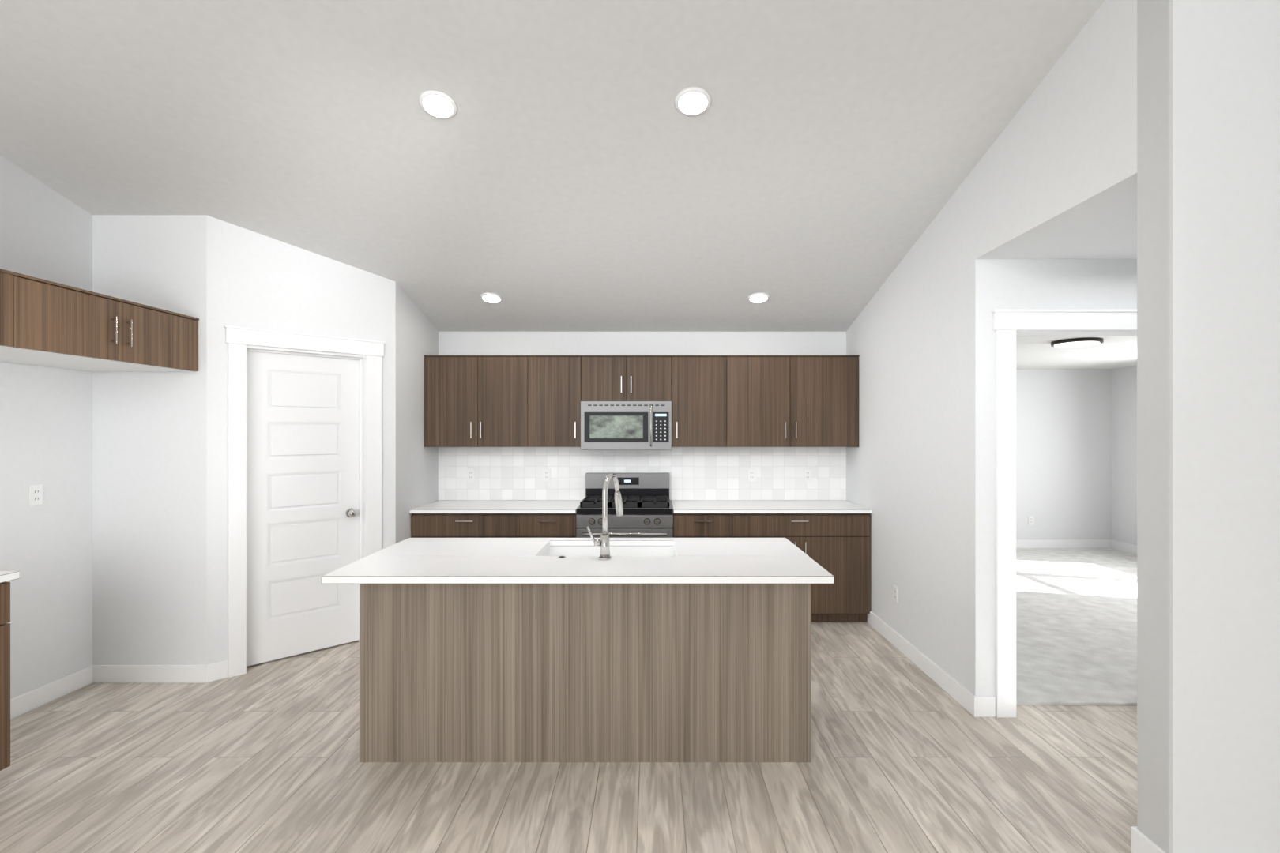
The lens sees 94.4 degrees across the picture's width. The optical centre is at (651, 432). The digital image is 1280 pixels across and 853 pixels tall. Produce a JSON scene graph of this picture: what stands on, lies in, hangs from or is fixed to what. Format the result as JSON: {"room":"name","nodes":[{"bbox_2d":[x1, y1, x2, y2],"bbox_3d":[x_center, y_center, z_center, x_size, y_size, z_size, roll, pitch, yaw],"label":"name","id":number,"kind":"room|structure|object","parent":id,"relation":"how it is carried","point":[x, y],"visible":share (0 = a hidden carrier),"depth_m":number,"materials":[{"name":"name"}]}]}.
{"room":"kitchen","nodes":[
{"label":"kitchen","id":0,"kind":"room"},
{"bbox_2d":[0,154,92,699],"bbox_3d":[-3.435,-0.891,0.525,0.120,4.802,9.450,0,0,0],"label":"wall","id":1,"kind":"structure","parent":0,"point":[46,424],"depth_m":3.30,"materials":[{"name":"paint"}]},
{"bbox_2d":[29,484,42,506],"bbox_3d":[-3.371,0.346,3.245,0.006,0.115,0.070,0,0,0],"label":"outlet","id":2,"kind":"object","parent":1,"relation":"attached to","point":[35,495],"visible":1,"depth_m":3.24,"materials":[{"name":"white plastic"}]},
{"bbox_2d":[10,665,92,719],"bbox_3d":[-3.366,1.458,3.067,0.016,0.105,1.015,0,0,0],"label":"baseboard","id":3,"kind":"structure","parent":1,"relation":"attached to","point":[20,705],"depth_m":3.31,"materials":[{"name":"paint"}]},
{"bbox_2d":[0,268,199,372],"bbox_3d":[-3.039,-0.524,3.022,0.669,0.321,1.103,0,0,0],"label":"upper cabinet","id":4,"kind":"object","parent":1,"relation":"attached to","point":[47,323],"visible":1,"depth_m":2.92,"materials":[{"name":"brown wood"}]},
{"bbox_2d":[92,214,207,665],"bbox_3d":[-3.030,0.081,3.635,0.690,2.859,0.120,0,0,0],"label":"wall","id":5,"kind":"structure","parent":0,"point":[149,518],"depth_m":3.58,"materials":[{"name":"paint"}]},
{"bbox_2d":[92,665,206,683],"bbox_3d":[-3.013,1.458,3.569,0.665,0.105,0.013,0,0,0],"label":"baseboard","id":6,"kind":"structure","parent":5,"relation":"attached to","point":[101,674],"depth_m":3.56,"materials":[{"name":"paint"}]},
{"bbox_2d":[207,215,395,665],"bbox_3d":[-2.330,0.081,4.015,1.124,2.859,0.120,0,0,-45],"label":"wall","id":7,"kind":"structure","parent":0,"point":[256,280],"depth_m":3.79,"materials":[{"name":"paint"}]},
{"bbox_2d":[206,660,228,682],"bbox_3d":[-2.283,1.458,3.968,1.132,0.105,0.013,0,0,-45],"label":"baseboard","id":8,"kind":"structure","parent":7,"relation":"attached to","point":[219,671],"depth_m":3.60,"materials":[{"name":"paint"}]},
{"bbox_2d":[246,350,358,666],"bbox_3d":[-2.337,0.486,4.010,0.702,2.024,0.105,0,0,-45],"label":"pantry door","id":9,"kind":"structure","parent":7,"relation":"in","point":[302,475],"depth_m":4.00,"materials":[{"name":"paint"}]},
{"bbox_2d":[224,325,385,677],"bbox_3d":[-2.319,0.429,4.004,0.955,2.162,0.153,0,0,-45],"label":"door frame","id":10,"kind":"structure","parent":7,"relation":"attached to","point":[367,355],"depth_m":3.77,"materials":[{"name":"paint"}]},
{"bbox_2d":[395,282,438,543],"bbox_3d":[-1.950,0.180,4.810,0.120,2.660,0.880,0,0,0],"label":"wall","id":11,"kind":"structure","parent":0,"point":[416,460],"depth_m":4.66,"materials":[{"name":"paint"}]},
{"bbox_2d":[0,0,1104,331],"bbox_3d":[0.963,-2.116,0.585,8.915,2.512,9.570,0,0,0],"label":"ceiling","id":12,"kind":"structure","parent":0,"point":[567,167],"depth_m":2.92,"materials":[{"name":"paint"}]},
{"bbox_2d":[418,90,458,119],"bbox_3d":[-0.989,-1.511,2.745,0.172,0.009,0.172,0,-14,0],"label":"recessed light","id":13,"kind":"object","parent":12,"relation":"in","point":[438,104],"visible":1,"depth_m":2.73,"materials":[{"name":"paint"}]},
{"bbox_2d":[480,292,502,303],"bbox_3d":[-1.250,-1.043,4.619,0.172,0.009,0.172,0,-14,0],"label":"recessed light","id":14,"kind":"object","parent":12,"relation":"in","point":[491,298],"visible":1,"depth_m":4.61,"materials":[{"name":"paint"}]},
{"bbox_2d":[673,86,711,116],"bbox_3d":[0.189,-1.516,2.727,0.172,0.009,0.172,0,-14,0],"label":"recessed light","id":15,"kind":"object","parent":12,"relation":"in","point":[692,101],"visible":1,"depth_m":2.71,"materials":[{"name":"paint"}]},
{"bbox_2d":[747,292,769,303],"bbox_3d":[0.832,-1.043,4.619,0.172,0.009,0.172,0,-14,0],"label":"recessed light","id":16,"kind":"object","parent":12,"relation":"in","point":[758,298],"visible":1,"depth_m":4.61,"materials":[{"name":"paint"}]},
{"bbox_2d":[0,621,1136,852],"bbox_3d":[1.353,1.570,1.600,9.695,0.120,12.600,0,0,0],"label":"floor","id":17,"kind":"structure","parent":0,"point":[907,756],"depth_m":2.55,"materials":[{"name":"brown wood"}]},
{"bbox_2d":[0,571,19,771],"bbox_3d":[-3.038,1.052,1.442,0.671,0.915,2.185,0,0,0],"label":"base cabinet","id":18,"kind":"object","parent":17,"relation":"on","point":[5,672],"visible":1,"depth_m":2.50,"materials":[{"name":"brown wood"}]},
{"bbox_2d":[409,500,535,538],"bbox_3d":[-1.462,1.073,4.944,0.854,0.874,0.609,0,0,0],"label":"base cabinet","id":19,"kind":"object","parent":17,"relation":"on","point":[496,519],"depth_m":4.64,"materials":[{"name":"brown wood"}]},
{"bbox_2d":[519,500,581,538],"bbox_3d":[-0.814,1.073,4.944,0.442,0.874,0.609,0,0,0],"label":"base cabinet","id":20,"kind":"object","parent":17,"relation":"on","point":[546,519],"depth_m":4.64,"materials":[{"name":"brown wood"}]},
{"bbox_2d":[355,541,813,762],"bbox_3d":[-0.303,1.069,3.014,2.063,0.884,0.610,0,0,0],"label":"kitchen island","id":21,"kind":"object","parent":17,"relation":"on","point":[539,650],"depth_m":2.71,"materials":[{"name":"brown wood"}]},
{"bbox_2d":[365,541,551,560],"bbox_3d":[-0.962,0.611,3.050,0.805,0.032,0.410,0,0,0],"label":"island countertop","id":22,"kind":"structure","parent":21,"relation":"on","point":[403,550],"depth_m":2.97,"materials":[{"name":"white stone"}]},
{"bbox_2d":[586,473,623,560],"bbox_3d":[-0.225,0.396,2.871,0.164,0.397,0.250,0,0,0],"label":"faucet","id":23,"kind":"object","parent":21,"relation":"on","point":[603,543],"visible":1,"depth_m":2.77,"materials":[{"name":"silver metal"}]},
{"bbox_2d":[671,541,810,560],"bbox_3d":[0.436,0.611,3.050,0.633,0.032,0.410,0,0,0],"label":"island countertop","id":24,"kind":"structure","parent":21,"relation":"on","point":[683,550],"depth_m":2.97,"materials":[{"name":"white stone"}]},
{"bbox_2d":[576,472,673,538],"bbox_3d":[-0.212,0.934,4.898,0.753,1.151,0.680,0,0,0],"label":"range","id":25,"kind":"object","parent":17,"relation":"on","point":[648,509],"visible":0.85,"depth_m":4.66,"materials":[{"name":"silver metal"}]},
{"bbox_2d":[670,500,734,538],"bbox_3d":[0.398,1.073,4.944,0.462,0.874,0.609,0,0,0],"label":"base cabinet","id":26,"kind":"object","parent":17,"relation":"on","point":[691,519],"depth_m":4.64,"materials":[{"name":"brown wood"}]},
{"bbox_2d":[724,500,872,621],"bbox_3d":[1.175,1.073,4.944,1.090,0.874,0.609,0,0,0],"label":"base cabinet","id":27,"kind":"object","parent":17,"relation":"on","point":[833,538],"depth_m":4.64,"materials":[{"name":"brown wood"}]},
{"bbox_2d":[438,331,846,354],"bbox_3d":[-0.887,0.290,5.310,5.215,2.440,0.120,0,0,0],"label":"wall","id":28,"kind":"structure","parent":0,"point":[641,343],"depth_m":5.25,"materials":[{"name":"paint"}]},
{"bbox_2d":[423,354,480,447],"bbox_3d":[-1.666,-0.257,5.080,0.446,0.762,0.338,0,0,0],"label":"upper cabinet","id":29,"kind":"object","parent":28,"relation":"attached to","point":[452,382],"depth_m":4.91,"materials":[{"name":"brown wood"}]},
{"bbox_2d":[480,354,527,447],"bbox_3d":[-1.236,-0.257,5.080,0.414,0.762,0.338,0,0,0],"label":"upper cabinet","id":30,"kind":"object","parent":28,"relation":"attached to","point":[502,400],"depth_m":4.91,"materials":[{"name":"brown wood"}]},
{"bbox_2d":[527,354,581,447],"bbox_3d":[-0.809,-0.257,5.080,0.441,0.762,0.338,0,0,0],"label":"upper cabinet","id":31,"kind":"object","parent":28,"relation":"attached to","point":[554,381],"depth_m":4.91,"materials":[{"name":"brown wood"}]},
{"bbox_2d":[580,354,671,401],"bbox_3d":[-0.211,-0.447,5.066,0.750,0.382,0.367,0,0,0],"label":"upper cabinet","id":32,"kind":"object","parent":28,"relation":"attached to","point":[626,378],"visible":0.98,"depth_m":4.91,"materials":[{"name":"brown wood"}]},
{"bbox_2d":[580,401,671,450],"bbox_3d":[-0.211,-0.054,5.021,0.746,0.400,0.435,0,0,0],"label":"microwave","id":33,"kind":"object","parent":32,"relation":"attached to","point":[626,425],"visible":1,"depth_m":4.85,"materials":[{"name":"silver metal"}]},
{"bbox_2d":[438,447,846,500],"bbox_3d":[-0.085,0.364,5.245,3.608,0.480,0.008,0,0,0],"label":"tile backsplash","id":34,"kind":"structure","parent":28,"relation":"attached to","point":[695,473],"depth_m":5.24,"materials":[{"name":"white tile"}]},
{"bbox_2d":[466,468,474,481],"bbox_3d":[-1.600,0.380,5.237,0.070,0.115,0.006,0,0,0],"label":"outlet","id":35,"kind":"object","parent":34,"relation":"attached to","point":[470,475],"visible":1,"depth_m":5.24,"materials":[{"name":"white plastic"}]},
{"bbox_2d":[542,468,550,481],"bbox_3d":[-0.928,0.380,5.237,0.070,0.115,0.006,0,0,0],"label":"outlet","id":36,"kind":"object","parent":34,"relation":"attached to","point":[546,475],"visible":1,"depth_m":5.24,"materials":[{"name":"white plastic"}]},
{"bbox_2d":[748,468,756,481],"bbox_3d":[0.885,0.380,5.237,0.070,0.115,0.006,0,0,0],"label":"outlet","id":37,"kind":"object","parent":34,"relation":"attached to","point":[751,475],"visible":1,"depth_m":5.24,"materials":[{"name":"white plastic"}]},
{"bbox_2d":[803,468,811,481],"bbox_3d":[1.377,0.380,5.237,0.070,0.115,0.006,0,0,0],"label":"outlet","id":38,"kind":"object","parent":34,"relation":"attached to","point":[807,475],"visible":1,"depth_m":5.24,"materials":[{"name":"white plastic"}]},
{"bbox_2d":[671,354,728,447],"bbox_3d":[0.393,-0.257,5.080,0.454,0.762,0.338,0,0,0],"label":"upper cabinet","id":39,"kind":"object","parent":28,"relation":"attached to","point":[700,382],"depth_m":4.91,"materials":[{"name":"brown wood"}]},
{"bbox_2d":[728,354,791,447],"bbox_3d":[0.883,-0.257,5.080,0.526,0.762,0.338,0,0,0],"label":"upper cabinet","id":40,"kind":"object","parent":28,"relation":"attached to","point":[765,400],"depth_m":4.91,"materials":[{"name":"brown wood"}]},
{"bbox_2d":[791,354,859,447],"bbox_3d":[1.433,-0.257,5.080,0.573,0.762,0.338,0,0,0],"label":"upper cabinet","id":41,"kind":"object","parent":28,"relation":"attached to","point":[825,388],"depth_m":4.91,"materials":[{"name":"brown wood"}]},
{"bbox_2d":[846,0,1136,697],"bbox_3d":[1.780,-0.104,4.935,0.120,3.227,5.670,0,0,0],"label":"wall","id":42,"kind":"structure","parent":0,"point":[920,459],"depth_m":3.33,"materials":[{"name":"paint"}]},
{"bbox_2d":[893,584,897,603],"bbox_3d":[1.716,1.142,4.176,0.006,0.115,0.070,0,0,0],"label":"outlet","id":43,"kind":"object","parent":42,"relation":"attached to","point":[895,594],"visible":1,"depth_m":4.17,"materials":[{"name":"white plastic"}]},
{"bbox_2d":[867,611,983,717],"bbox_3d":[1.716,1.458,3.918,0.016,0.105,1.563,0,0,0],"label":"baseboard","id":44,"kind":"structure","parent":42,"relation":"attached to","point":[943,679],"depth_m":3.61,"materials":[{"name":"paint"}]},
{"bbox_2d":[975,144,1136,259],"bbox_3d":[2.570,-0.970,2.625,1.700,0.100,1.050,0,0,0],"label":"ceiling","id":45,"kind":"structure","parent":0,"point":[1092,215],"depth_m":2.66,"materials":[{"name":"paint"}]},
{"bbox_2d":[1016,369,1111,539],"bbox_3d":[3.950,0.300,7.710,4.220,2.420,0.120,0,0,0],"label":"wall","id":46,"kind":"structure","parent":0,"point":[1063,454],"depth_m":7.65,"materials":[{"name":"paint"}]},
{"bbox_2d":[1028,515,1034,525],"bbox_3d":[4.896,1.142,7.646,0.070,0.115,0.006,0,0,0],"label":"outlet","id":47,"kind":"object","parent":46,"relation":"attached to","point":[1031,520],"visible":1,"depth_m":7.64,"materials":[{"name":"white plastic"}]},
{"bbox_2d":[1016,539,1111,548],"bbox_3d":[3.880,1.450,7.642,4.080,0.119,0.016,0,0,0],"label":"baseboard","id":48,"kind":"structure","parent":46,"relation":"attached to","point":[1075,544],"depth_m":7.64,"materials":[{"name":"paint"}]},
{"bbox_2d":[997,259,1136,308],"bbox_3d":[3.950,0.245,3.215,4.220,2.530,0.130,0,0,0],"label":"wall","id":49,"kind":"structure","parent":0,"point":[1067,284],"depth_m":3.15,"materials":[{"name":"paint"}]},
{"bbox_2d":[991,308,1136,718],"bbox_3d":[2.315,0.431,3.215,1.020,2.157,0.194,0,0,0],"label":"door frame","id":50,"kind":"structure","parent":49,"relation":"attached to","point":[1010,325],"depth_m":3.13,"materials":[{"name":"paint"}]},
{"bbox_2d":[1016,548,1136,705],"bbox_3d":[3.890,1.503,5.463,4.100,0.014,4.375,0,0,0],"label":"floor","id":51,"kind":"structure","parent":0,"point":[1076,626],"depth_m":4.55,"materials":[{"name":"grey carpet"}]},
{"bbox_2d":[1016,335,1136,369],"bbox_3d":[3.950,-0.860,5.525,4.220,0.100,4.490,0,0,0],"label":"ceiling","id":52,"kind":"structure","parent":0,"point":[1040,352],"depth_m":6.17,"materials":[{"name":"paint"}]},
{"bbox_2d":[1050,337,1103,347],"bbox_3d":[3.770,-0.791,5.260,0.380,0.035,0.380,0,0,0],"label":"light","id":53,"kind":"object","parent":52,"relation":"in","point":[1078,342],"visible":1,"depth_m":5.16,"materials":[{"name":"brown metal"}]},
{"bbox_2d":[1111,365,1136,545],"bbox_3d":[6.000,0.300,5.465,0.120,2.420,4.370,0,0,0],"label":"wall","id":54,"kind":"structure","parent":0,"point":[1124,455],"depth_m":7.44,"materials":[{"name":"paint"}]},
{"bbox_2d":[1111,539,1136,554],"bbox_3d":[5.933,1.450,5.465,0.013,0.119,4.370,0,0,0],"label":"baseboard","id":55,"kind":"structure","parent":54,"relation":"attached to","point":[1117,545],"depth_m":7.43,"materials":[{"name":"paint"}]},
{"bbox_2d":[1136,0,1279,852],"bbox_3d":[3.510,-0.120,2.035,3.580,3.260,0.130,0,0,0],"label":"wall","id":56,"kind":"structure","parent":0,"point":[1208,426],"depth_m":1.97,"materials":[{"name":"paint"}]},
{"bbox_2d":[1130,826,1156,852],"bbox_3d":[2.503,1.458,2.095,1.593,0.105,0.036,0,0,0],"label":"baseboard","id":57,"kind":"structure","parent":56,"relation":"attached to","point":[1140,843],"depth_m":2.07,"materials":[{"name":"paint"}]},
{"bbox_2d":[1154,845,1166,852],"bbox_3d":[3.503,1.458,1.964,3.593,0.105,0.013,0,0,0],"label":"baseboard","id":58,"kind":"structure","parent":56,"relation":"attached to","point":[1157,849],"depth_m":2.00,"materials":[{"name":"paint"}]}
]}

